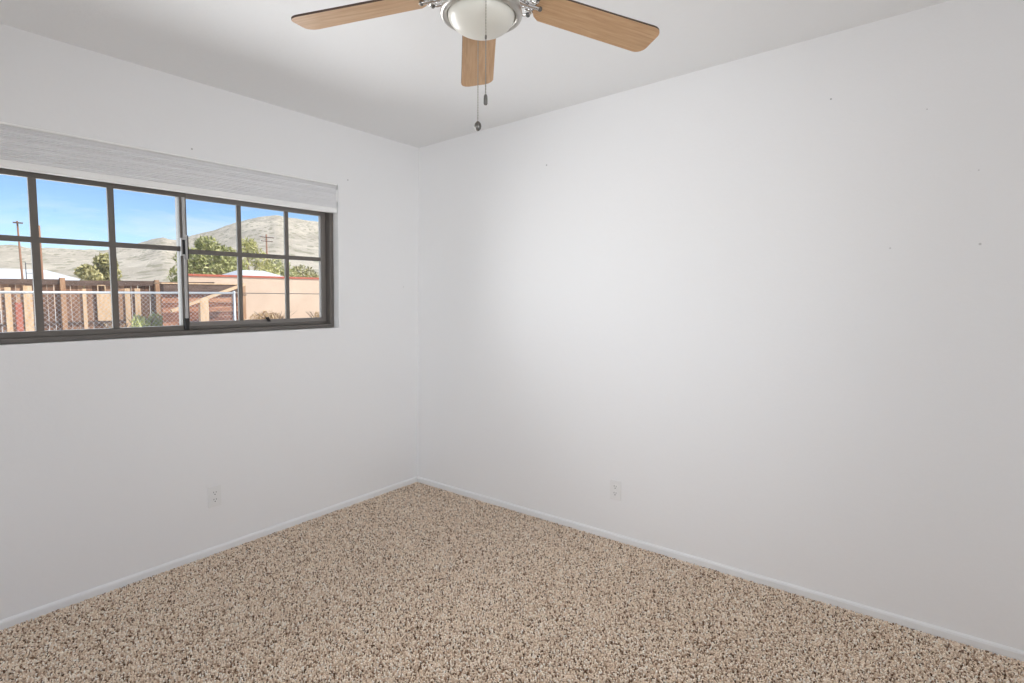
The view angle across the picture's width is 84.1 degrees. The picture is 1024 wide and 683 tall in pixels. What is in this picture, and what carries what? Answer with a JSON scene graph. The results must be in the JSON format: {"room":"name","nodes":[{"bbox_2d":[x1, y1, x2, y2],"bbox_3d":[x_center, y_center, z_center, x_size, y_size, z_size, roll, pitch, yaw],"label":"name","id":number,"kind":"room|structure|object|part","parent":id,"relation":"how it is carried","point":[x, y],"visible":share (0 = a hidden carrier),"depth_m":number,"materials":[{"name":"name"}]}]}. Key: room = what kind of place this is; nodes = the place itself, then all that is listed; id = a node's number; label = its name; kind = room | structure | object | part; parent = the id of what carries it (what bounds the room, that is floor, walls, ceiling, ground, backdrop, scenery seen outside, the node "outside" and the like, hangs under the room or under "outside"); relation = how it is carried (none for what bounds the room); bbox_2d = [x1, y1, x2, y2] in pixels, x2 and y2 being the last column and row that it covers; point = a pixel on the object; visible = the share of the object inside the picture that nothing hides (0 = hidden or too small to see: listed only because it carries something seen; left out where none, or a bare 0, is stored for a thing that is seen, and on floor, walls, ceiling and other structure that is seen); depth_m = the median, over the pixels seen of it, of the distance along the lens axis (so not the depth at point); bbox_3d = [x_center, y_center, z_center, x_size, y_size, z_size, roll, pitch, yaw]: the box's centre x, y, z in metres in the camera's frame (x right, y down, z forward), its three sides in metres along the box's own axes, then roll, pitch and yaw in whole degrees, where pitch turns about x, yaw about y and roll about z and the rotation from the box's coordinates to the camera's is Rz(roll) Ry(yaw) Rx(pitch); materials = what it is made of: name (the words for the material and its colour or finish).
{"room":"empty bedroom","nodes":[
{"label":"empty bedroom","id":0,"kind":"room"},
{"bbox_2d":[0,24,418,619],"bbox_3d":[-1.941,-0.070,2.627,0.200,2.494,4.285,4,6,37],"label":"wall","id":1,"kind":"structure","parent":0,"point":[112,450],"depth_m":2.93,"materials":[{"name":"paint"}]},
{"bbox_2d":[0,168,333,343],"bbox_3d":[-1.710,-0.482,2.900,0.091,0.895,1.820,5,7,37],"label":"window","id":2,"kind":"structure","parent":1,"relation":"in","point":[325,319],"depth_m":2.89,"materials":[{"name":"brown metal"}]},
{"bbox_3d":[-1.951,-0.447,2.554,0.024,0.837,0.920,5,7,37],"label":"sash","id":3,"kind":"part","parent":2,"relation":"part of","materials":[{"name":"brown metal"}]},
{"bbox_2d":[0,121,337,212],"bbox_3d":[-1.646,-0.835,2.825,0.052,0.179,1.820,5,7,37],"label":"window shade","id":4,"kind":"object","parent":2,"relation":"attached to","point":[22,147],"visible":1,"depth_m":2.70,"materials":[{"name":"white fabric"}]},
{"bbox_3d":[-1.653,-0.761,2.832,0.042,0.030,1.812,5,7,37],"label":"rail","id":5,"kind":"part","parent":4,"relation":"part of","materials":[{"name":"white plastic"}]},
{"bbox_3d":[-1.673,-0.408,2.904,0.011,0.648,0.014,5,7,37],"label":"stile trim","id":6,"kind":"part","parent":2,"relation":"part of","materials":[{"name":"silver metal"}]},
{"bbox_3d":[-1.454,-0.511,3.261,0.024,0.823,0.876,5,7,37],"label":"sash","id":7,"kind":"part","parent":2,"relation":"part of","materials":[{"name":"clear glass"}]},
{"bbox_2d":[0,477,416,629],"bbox_3d":[-1.903,1.174,2.689,0.015,0.065,3.950,4,6,37],"label":"baseboard","id":8,"kind":"structure","parent":1,"relation":"attached to","point":[8,622],"depth_m":2.93,"materials":[{"name":"white paint"}]},
{"bbox_2d":[208,484,220,507],"bbox_3d":[-1.600,0.833,3.055,0.009,0.115,0.070,5,7,37],"label":"wall outlet","id":9,"kind":"object","parent":1,"relation":"attached to","point":[214,492],"visible":1,"depth_m":3.05,"materials":[{"name":"white plastic"}]},
{"bbox_2d":[0,0,950,147],"bbox_3d":[-0.421,-1.324,1.401,4.650,0.396,4.350,4,6,37],"label":"ceiling","id":10,"kind":"structure","parent":0,"point":[395,77],"depth_m":2.53,"materials":[{"name":"white paint"}]},
{"bbox_2d":[291,0,658,130],"bbox_3d":[-0.056,-0.944,1.529,1.098,0.653,1.048,-4,6,-40],"label":"ceiling fan","id":11,"kind":"object","parent":10,"relation":"hanging from","point":[479,23],"visible":1,"depth_m":1.65,"materials":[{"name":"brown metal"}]},
{"bbox_3d":[-0.440,-0.955,1.645,0.403,0.006,0.120,-3,12,13],"label":"blade","id":12,"kind":"part","parent":11,"relation":"part of","materials":[{"name":"brown wood"}]},
{"bbox_3d":[-0.102,-0.789,1.692,0.003,0.261,0.003,1,5,7],"label":"pull chain","id":13,"kind":"part","parent":11,"relation":"part of","materials":[{"name":"silver metal"}]},
{"bbox_3d":[-0.115,-0.965,1.925,0.120,0.006,0.403,-10,0,-5],"label":"blade","id":14,"kind":"part","parent":11,"relation":"part of","materials":[{"name":"brown wood"}]},
{"bbox_3d":[-0.085,-0.880,1.565,0.184,0.068,0.184,2,3,37],"label":"lamp shade","id":15,"kind":"part","parent":11,"relation":"part of","materials":[{"name":"white glass"}]},
{"bbox_3d":[-0.068,-0.772,1.472,0.003,0.257,0.003,1,5,7],"label":"pull chain","id":16,"kind":"part","parent":11,"relation":"part of","materials":[{"name":"silver metal"}]},
{"bbox_3d":[0.253,-0.952,1.703,0.403,0.006,0.120,3,-9,-23],"label":"blade","id":17,"kind":"part","parent":11,"relation":"part of","materials":[{"name":"brown wood"}]},
{"bbox_2d":[0,495,1020,682],"bbox_3d":[-0.319,1.359,1.534,4.320,0.117,4.320,4,6,37],"label":"floor","id":18,"kind":"structure","parent":0,"point":[402,495],"depth_m":2.33,"materials":[{"name":"carpet"}]},
{"bbox_2d":[0,482,1023,682],"bbox_3d":[-0.317,1.292,1.518,3.964,0.018,3.966,4,6,37],"label":"carpet","id":19,"kind":"object","parent":18,"relation":"on","point":[424,502],"visible":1,"depth_m":2.46,"materials":[{"name":"beige carpet"}]},
{"bbox_2d":[417,0,1023,650],"bbox_3d":[0.941,-0.143,3.023,4.231,2.675,0.164,4,6,37],"label":"wall","id":20,"kind":"structure","parent":0,"point":[774,298],"depth_m":2.70,"materials":[{"name":"paint"}]},
{"bbox_2d":[610,479,620,500],"bbox_3d":[0.594,0.853,3.259,0.070,0.115,0.009,4,6,37],"label":"wall outlet","id":21,"kind":"object","parent":20,"relation":"attached to","point":[615,486],"visible":1,"depth_m":3.26,"materials":[{"name":"white plastic"}]},
{"bbox_2d":[417,477,1023,661],"bbox_3d":[0.864,1.161,3.078,3.950,0.065,0.015,4,6,37],"label":"baseboard","id":22,"kind":"structure","parent":20,"relation":"attached to","point":[978,643],"depth_m":2.78,"materials":[{"name":"white paint"}]},
{"label":"outside","id":23,"kind":"structure","parent":0,"visible":0},
{"bbox_2d":[0,215,318,301],"bbox_3d":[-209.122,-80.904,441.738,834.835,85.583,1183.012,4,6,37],"label":"hills","id":24,"kind":"structure","parent":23,"point":[135,264],"depth_m":286.62,"materials":[{"name":"beige stone"}]},
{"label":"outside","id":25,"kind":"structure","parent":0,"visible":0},
{"bbox_2d":[0,302,175,331],"bbox_3d":[-20.020,-2.426,43.540,77.830,0.180,160.000,4,6,37],"label":"ground","id":26,"kind":"structure","parent":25,"point":[150,302],"depth_m":29.92,"materials":[{"name":"beige soil"}]},
{"bbox_2d":[13,221,23,278],"bbox_3d":[-22.037,-3.156,25.461,0.184,4.452,0.340,4,6,37],"label":"utility pole","id":27,"kind":"object","parent":26,"relation":"on","point":[16,222],"visible":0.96,"depth_m":25.42,"materials":[{"name":"brown wood"}]},
{"bbox_2d":[15,303,23,331],"bbox_3d":[-10.503,-0.292,12.118,0.060,1.070,0.110,4,6,37],"label":"stake","id":28,"kind":"object","parent":26,"relation":"on","point":[20,320],"visible":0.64,"depth_m":12.07,"materials":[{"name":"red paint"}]},
{"bbox_2d":[0,269,79,309],"bbox_3d":[-34.996,-3.522,38.282,6.600,2.800,8.800,4,6,37],"label":"house","id":29,"kind":"structure","parent":26,"relation":"on","point":[4,273],"depth_m":38.53,"materials":[{"name":"white paint"}]},
{"bbox_2d":[39,225,43,278],"bbox_3d":[-22.923,-3.377,27.675,0.138,4.500,0.138,4,6,37],"label":"utility pole","id":30,"kind":"object","parent":26,"relation":"on","point":[42,273],"visible":0.33,"depth_m":27.59,"materials":[{"name":"brown wood"}]},
{"bbox_2d":[72,252,122,290],"bbox_3d":[-17.237,-2.249,23.723,1.333,3.023,1.743,4,6,37],"label":"tree","id":31,"kind":"object","parent":26,"relation":"on","point":[100,271],"visible":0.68,"depth_m":23.44,"materials":[{"name":"green plant"}]},
{"bbox_2d":[0,278,218,331],"bbox_3d":[-11.075,-0.702,13.578,0.155,1.650,7.978,4,6,37],"label":"wooden fence","id":32,"kind":"object","parent":26,"relation":"on","point":[60,284],"visible":0.46,"depth_m":14.06,"materials":[{"name":"brown wood"}]},
{"bbox_3d":[-11.516,-1.366,12.943,0.060,0.155,2.022,4,6,37],"label":"rail","id":33,"kind":"part","parent":32,"relation":"part of","materials":[{"name":"brown wood"}]},
{"bbox_3d":[-11.527,-0.383,13.030,0.040,0.060,2.020,4,6,37],"label":"rail","id":34,"kind":"part","parent":32,"relation":"part of","materials":[{"name":"brown wood"}]},
{"bbox_3d":[-11.546,-0.645,13.045,0.039,1.580,1.966,4,6,37],"label":"board panel","id":35,"kind":"part","parent":32,"relation":"part of","materials":[{"name":"brown wood"}]},
{"bbox_3d":[-10.880,-0.718,13.783,0.090,1.650,0.100,4,6,37],"label":"post","id":36,"kind":"part","parent":32,"relation":"part of","materials":[{"name":"brown wood"}]},
{"bbox_3d":[-10.299,-0.514,14.666,0.040,0.060,2.080,4,6,37],"label":"rail","id":37,"kind":"part","parent":32,"relation":"part of","materials":[{"name":"brown wood"}]},
{"bbox_3d":[-10.288,-1.497,14.579,0.060,0.155,2.082,4,6,37],"label":"rail","id":38,"kind":"part","parent":32,"relation":"part of","materials":[{"name":"brown wood"}]},
{"bbox_3d":[-10.320,-0.769,14.677,0.038,1.567,2.028,4,6,37],"label":"board panel","id":39,"kind":"part","parent":32,"relation":"part of","materials":[{"name":"brown wood"}]},
{"bbox_3d":[-9.634,-0.846,15.444,0.090,1.640,0.100,4,6,37],"label":"post","id":40,"kind":"part","parent":32,"relation":"part of","materials":[{"name":"brown wood"}]},
{"bbox_3d":[-9.200,-1.613,16.028,0.060,0.155,1.552,4,6,37],"label":"rail","id":41,"kind":"part","parent":32,"relation":"part of","materials":[{"name":"beige wood"}]},
{"bbox_3d":[-9.203,-0.884,16.167,0.037,1.558,1.578,4,6,37],"label":"board panel","id":42,"kind":"part","parent":32,"relation":"part of","materials":[{"name":"brown wood"}]},
{"bbox_2d":[104,323,128,327],"bbox_3d":[-9.758,-0.201,13.999,0.584,0.587,0.607,4,6,37],"label":"shrub","id":43,"kind":"object","parent":26,"relation":"on","point":[104,323],"visible":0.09,"depth_m":13.90,"materials":[{"name":"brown plant"}]},
{"bbox_2d":[0,291,235,331],"bbox_3d":[-4.387,0.264,5.124,0.048,1.466,3.875,4,6,37],"label":"fence","id":44,"kind":"object","parent":26,"relation":"on","point":[1,292],"visible":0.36,"depth_m":5.59,"materials":[{"name":"silver metal"}]},
{"bbox_3d":[-4.387,-0.439,5.057,0.024,0.026,3.858,4,6,37],"label":"rail","id":45,"kind":"part","parent":44,"relation":"part of","materials":[{"name":"silver metal"}]},
{"bbox_3d":[-3.236,0.141,6.656,0.034,1.466,0.034,4,6,37],"label":"post","id":46,"kind":"part","parent":44,"relation":"part of","materials":[{"name":"silver metal"}]},
{"bbox_2d":[243,293,308,295],"bbox_3d":[-2.191,-0.660,7.971,0.022,0.034,3.400,4,6,37],"label":"wire","id":47,"kind":"object","parent":44,"relation":"attached to","point":[243,293],"visible":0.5,"depth_m":6.97,"materials":[{"name":"grey metal"}]},
{"bbox_2d":[127,311,162,326],"bbox_3d":[-9.404,-0.325,14.664,0.634,0.937,0.934,4,6,37],"label":"shrub","id":48,"kind":"object","parent":26,"relation":"on","point":[142,320],"visible":0.33,"depth_m":14.53,"materials":[{"name":"green plant"}]},
{"bbox_2d":[154,282,246,325],"bbox_3d":[-8.104,-0.767,15.039,1.000,1.593,2.102,4,6,37],"label":"timber lean to","id":49,"kind":"object","parent":26,"relation":"on","point":[222,305],"visible":0.41,"depth_m":14.95,"materials":[{"name":"brown wood"}]},
{"bbox_3d":[-7.908,-0.509,14.582,0.110,1.160,0.210,4,6,37],"label":"post","id":50,"kind":"part","parent":49,"relation":"part of","materials":[{"name":"beige wood"}]},
{"bbox_3d":[-7.471,-0.796,15.803,0.100,1.510,0.100,4,6,37],"label":"post","id":51,"kind":"part","parent":49,"relation":"part of","materials":[{"name":"brown wood"}]},
{"bbox_2d":[166,235,246,281],"bbox_3d":[-14.541,-3.055,27.261,1.894,4.060,3.676,4,6,37],"label":"tree","id":52,"kind":"object","parent":26,"relation":"on","point":[195,266],"visible":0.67,"depth_m":26.84,"materials":[{"name":"broad green leaves"},{"name":"bark"}]},
{"bbox_2d":[213,236,280,273],"bbox_3d":[-14.847,-3.678,31.781,1.750,4.528,4.000,4,6,37],"label":"tree","id":53,"kind":"object","parent":26,"relation":"on","point":[258,264],"visible":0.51,"depth_m":31.93,"materials":[{"name":"green plant"}]},
{"bbox_2d":[222,270,283,276],"bbox_3d":[-11.675,-2.016,25.466,2.800,2.330,2.300,4,6,37],"label":"house","id":54,"kind":"structure","parent":26,"relation":"on","point":[244,272],"depth_m":24.98,"materials":[{"name":"white paint"}]},
{"bbox_2d":[188,274,318,320],"bbox_3d":[-7.610,-1.462,22.426,0.280,2.105,10.030,4,6,37],"label":"wall","id":55,"kind":"structure","parent":26,"relation":"on","point":[300,304],"depth_m":20.78,"materials":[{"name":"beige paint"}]},
{"bbox_2d":[260,234,272,259],"bbox_3d":[-28.632,-8.595,66.429,0.247,7.800,1.700,4,6,37],"label":"utility pole","id":56,"kind":"object","parent":26,"relation":"on","point":[266,237],"visible":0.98,"depth_m":66.16,"materials":[{"name":"brown wood"}]},
{"bbox_2d":[249,310,294,319],"bbox_3d":[-8.239,-0.665,19.569,0.915,0.860,1.651,4,6,37],"label":"shrub","id":57,"kind":"object","parent":26,"relation":"on","point":[267,314],"visible":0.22,"depth_m":19.41,"materials":[{"name":"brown plant"}]},
{"bbox_2d":[262,259,300,276],"bbox_3d":[-14.125,-3.365,34.415,1.309,3.467,2.654,4,6,37],"label":"tree","id":58,"kind":"object","parent":26,"relation":"on","point":[279,263],"visible":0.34,"depth_m":34.34,"materials":[{"name":"green plant"}]},
{"bbox_2d":[292,264,318,277],"bbox_3d":[-13.458,-3.444,36.970,1.352,3.200,2.793,4,6,37],"label":"tree","id":59,"kind":"object","parent":26,"relation":"on","point":[306,273],"visible":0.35,"depth_m":36.76,"materials":[{"name":"green plant"}]},
{"bbox_2d":[306,311,318,317],"bbox_3d":[-7.160,-0.779,21.215,0.841,0.786,1.227,4,6,37],"label":"shrub","id":60,"kind":"object","parent":26,"relation":"on","point":[316,312],"visible":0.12,"depth_m":21.22,"materials":[{"name":"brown plant"}]}
]}

